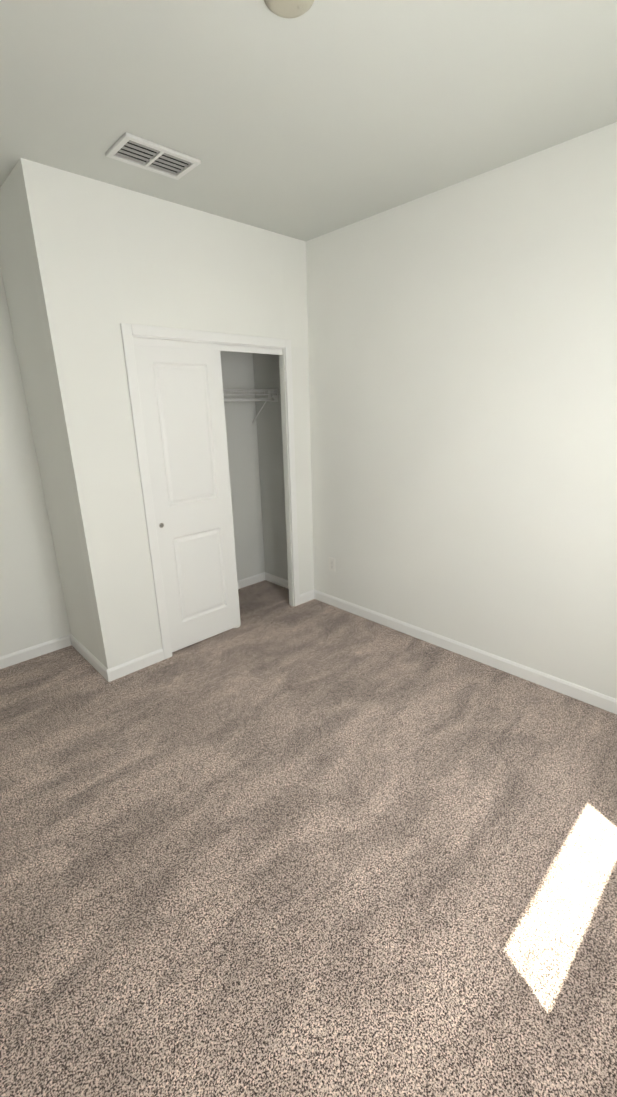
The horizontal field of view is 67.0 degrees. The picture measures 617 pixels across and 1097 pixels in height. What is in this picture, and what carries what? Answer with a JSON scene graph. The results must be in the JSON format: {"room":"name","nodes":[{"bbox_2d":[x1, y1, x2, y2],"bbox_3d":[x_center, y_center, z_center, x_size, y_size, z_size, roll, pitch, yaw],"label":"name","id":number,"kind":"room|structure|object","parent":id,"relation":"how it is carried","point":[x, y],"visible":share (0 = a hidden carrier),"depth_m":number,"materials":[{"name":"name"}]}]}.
{"room":"empty bedroom","nodes":[
{"label":"empty bedroom","id":0,"kind":"room"},
{"bbox_2d":[0,268,70,656],"bbox_3d":[-1.665,-0.670,3.201,3.220,2.755,0.120,-17,23,-41],"label":"wall","id":1,"kind":"structure","parent":0,"point":[33,611],"depth_m":3.06,"materials":[{"name":"paint"}]},
{"bbox_2d":[0,634,70,668],"bbox_3d":[-2.194,0.806,2.988,1.290,0.082,0.013,-17,23,-41],"label":"baseboard","id":2,"kind":"structure","parent":1,"relation":"attached to","point":[11,659],"depth_m":3.24,"materials":[{"name":"white wood"}]},
{"bbox_2d":[0,167,100,661],"bbox_3d":[-1.528,-0.571,2.862,0.110,2.755,0.580,-17,23,-41],"label":"wall","id":3,"kind":"structure","parent":0,"point":[21,297],"depth_m":2.74,"materials":[{"name":"paint"}]},
{"bbox_2d":[70,635,107,680],"bbox_3d":[-1.500,0.731,3.172,0.013,0.082,0.690,-17,23,-41],"label":"baseboard","id":4,"kind":"structure","parent":3,"relation":"attached to","point":[91,659],"depth_m":3.14,"materials":[{"name":"white wood"}]},
{"bbox_2d":[15,158,313,668],"bbox_3d":[-0.675,-0.691,3.180,1.810,2.755,0.110,-17,23,-41],"label":"wall","id":5,"kind":"structure","parent":0,"point":[69,222],"depth_m":2.69,"materials":[{"name":"paint"}]},
{"bbox_2d":[106,649,164,681],"bbox_3d":[-1.122,0.758,3.050,0.385,0.082,0.013,-17,23,-41],"label":"baseboard","id":6,"kind":"structure","parent":5,"relation":"attached to","point":[131,666],"depth_m":3.03,"materials":[{"name":"white wood"}]},
{"bbox_2d":[120,323,171,658],"bbox_3d":[-1.029,-0.262,2.939,0.064,2.094,0.130,-17,23,-41],"label":"door frame","id":7,"kind":"structure","parent":5,"relation":"attached to","point":[130,365],"depth_m":2.84,"materials":[{"name":"white wood"}]},
{"bbox_2d":[131,324,284,347],"bbox_3d":[-0.585,-1.356,2.996,1.142,0.058,0.016,-17,23,-41],"label":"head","id":8,"kind":"object","parent":5,"relation":"attached to","point":[161,332],"visible":1,"depth_m":2.92},
{"bbox_2d":[132,335,283,348],"bbox_3d":[-0.628,-1.344,3.047,1.170,0.020,0.118,-17,23,-41],"label":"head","id":9,"kind":"object","parent":5,"relation":"attached to","point":[204,342],"visible":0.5,"depth_m":2.95},
{"bbox_2d":[134,345,240,651],"bbox_3d":[-0.779,-0.300,3.157,0.592,2.003,0.034,-17,23,-41],"label":"sliding closet door","id":10,"kind":"structure","parent":9,"relation":"hanging from","point":[182,401],"depth_m":3.11,"materials":[{"name":"white wood"}]},
{"bbox_2d":[133,337,282,354],"bbox_3d":[-0.627,-1.315,3.055,1.130,0.040,0.086,-17,23,-41],"label":"track rail","id":11,"kind":"object","parent":9,"relation":"attached to","point":[188,344],"visible":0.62,"depth_m":2.96,"materials":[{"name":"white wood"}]},
{"bbox_2d":[284,339,299,605],"bbox_3d":[-0.126,-0.514,3.686,0.058,2.094,0.016,-17,23,-41],"label":"door frame","id":12,"kind":"structure","parent":5,"relation":"attached to","point":[290,427],"depth_m":3.64,"materials":[{"name":"white wood"}]},
{"bbox_2d":[300,590,313,603],"bbox_3d":[-0.015,0.422,4.058,0.192,0.082,0.013,-17,23,-41],"label":"baseboard","id":13,"kind":"structure","parent":5,"relation":"attached to","point":[306,596],"depth_m":4.05,"materials":[{"name":"white wood"}]},
{"bbox_2d":[220,351,264,580],"bbox_3d":[-1.074,-0.825,3.657,1.700,2.755,0.004,-17,23,-41],"label":"wall","id":14,"kind":"structure","parent":0,"point":[240,416],"depth_m":4.17,"materials":[{"name":"paint"}]},
{"bbox_2d":[223,388,277,423],"bbox_3d":[-0.972,-1.040,3.473,1.692,0.285,0.311,-17,23,-41],"label":"wire rack","id":15,"kind":"object","parent":14,"relation":"attached to","point":[272,394],"visible":0.35,"depth_m":3.80,"materials":[{"name":"white metal"}]},
{"bbox_2d":[238,572,264,588],"bbox_3d":[-1.036,0.454,4.043,1.700,0.082,0.013,-17,23,-41],"label":"baseboard","id":16,"kind":"structure","parent":14,"relation":"attached to","point":[251,580],"depth_m":4.48,"materials":[{"name":"white wood"}]},
{"bbox_2d":[253,353,287,579],"bbox_3d":[-0.261,-0.955,4.012,0.004,2.755,0.576,-17,23,-41],"label":"wall","id":17,"kind":"structure","parent":0,"point":[266,367],"depth_m":4.16,"materials":[{"name":"paint"}]},
{"bbox_2d":[265,572,288,588],"bbox_3d":[-0.232,0.324,4.399,0.013,0.082,0.580,-17,23,-41],"label":"baseboard","id":18,"kind":"structure","parent":17,"relation":"attached to","point":[279,581],"depth_m":4.46,"materials":[{"name":"white wood"}]},
{"bbox_2d":[281,234,307,347],"bbox_3d":[-0.132,-1.844,3.401,0.230,0.705,0.110,-17,23,-41],"label":"wall","id":19,"kind":"structure","parent":0,"point":[295,287],"depth_m":3.36,"materials":[{"name":"paint"}]},
{"bbox_2d":[0,580,616,1096],"bbox_3d":[-0.215,1.064,2.278,3.340,0.100,4.080,-17,23,-41],"label":"floor","id":20,"kind":"structure","parent":0,"point":[274,844],"depth_m":1.70,"materials":[{"name":"carpet"}]},
{"bbox_2d":[0,0,616,240],"bbox_3d":[-0.289,-1.667,1.448,3.340,0.100,4.080,-17,23,-41],"label":"ceiling","id":21,"kind":"structure","parent":0,"point":[318,118],"depth_m":1.76,"materials":[{"name":"paint"}]},
{"bbox_2d":[106,132,200,179],"bbox_3d":[-0.718,-1.814,2.169,0.363,0.016,0.225,-17,23,-41],"label":"ceiling vent","id":22,"kind":"object","parent":21,"relation":"in","point":[131,149],"visible":0.96,"depth_m":2.15,"materials":[{"name":"white metal"}]},
{"bbox_2d":[264,0,313,17],"bbox_3d":[-0.055,-1.574,1.336,0.148,0.024,0.148,-17,23,-41],"label":"smoke detector","id":23,"kind":"object","parent":21,"relation":"attached to","point":[288,8],"visible":1,"depth_m":1.35,"materials":[{"name":"beige plastic"}]},
{"bbox_2d":[306,122,616,698],"bbox_3d":[0.910,-0.654,2.920,0.120,2.755,4.080,-17,23,-41],"label":"wall","id":24,"kind":"structure","parent":0,"point":[462,346],"depth_m":2.70,"materials":[{"name":"paint"}]},
{"bbox_2d":[329,557,334,571],"bbox_3d":[0.194,0.134,3.873,0.007,0.115,0.070,-17,23,-41],"label":"duplex electrical outlet","id":25,"kind":"object","parent":24,"relation":"attached to","point":[331,564],"visible":1,"depth_m":3.87,"materials":[{"name":"white plastic"}]},
{"bbox_2d":[314,590,616,713],"bbox_3d":[1.135,0.705,3.025,0.013,0.082,3.150,-17,23,-41],"label":"baseboard","id":26,"kind":"structure","parent":24,"relation":"attached to","point":[588,696],"depth_m":3.02,"materials":[{"name":"white wood"}]}
]}

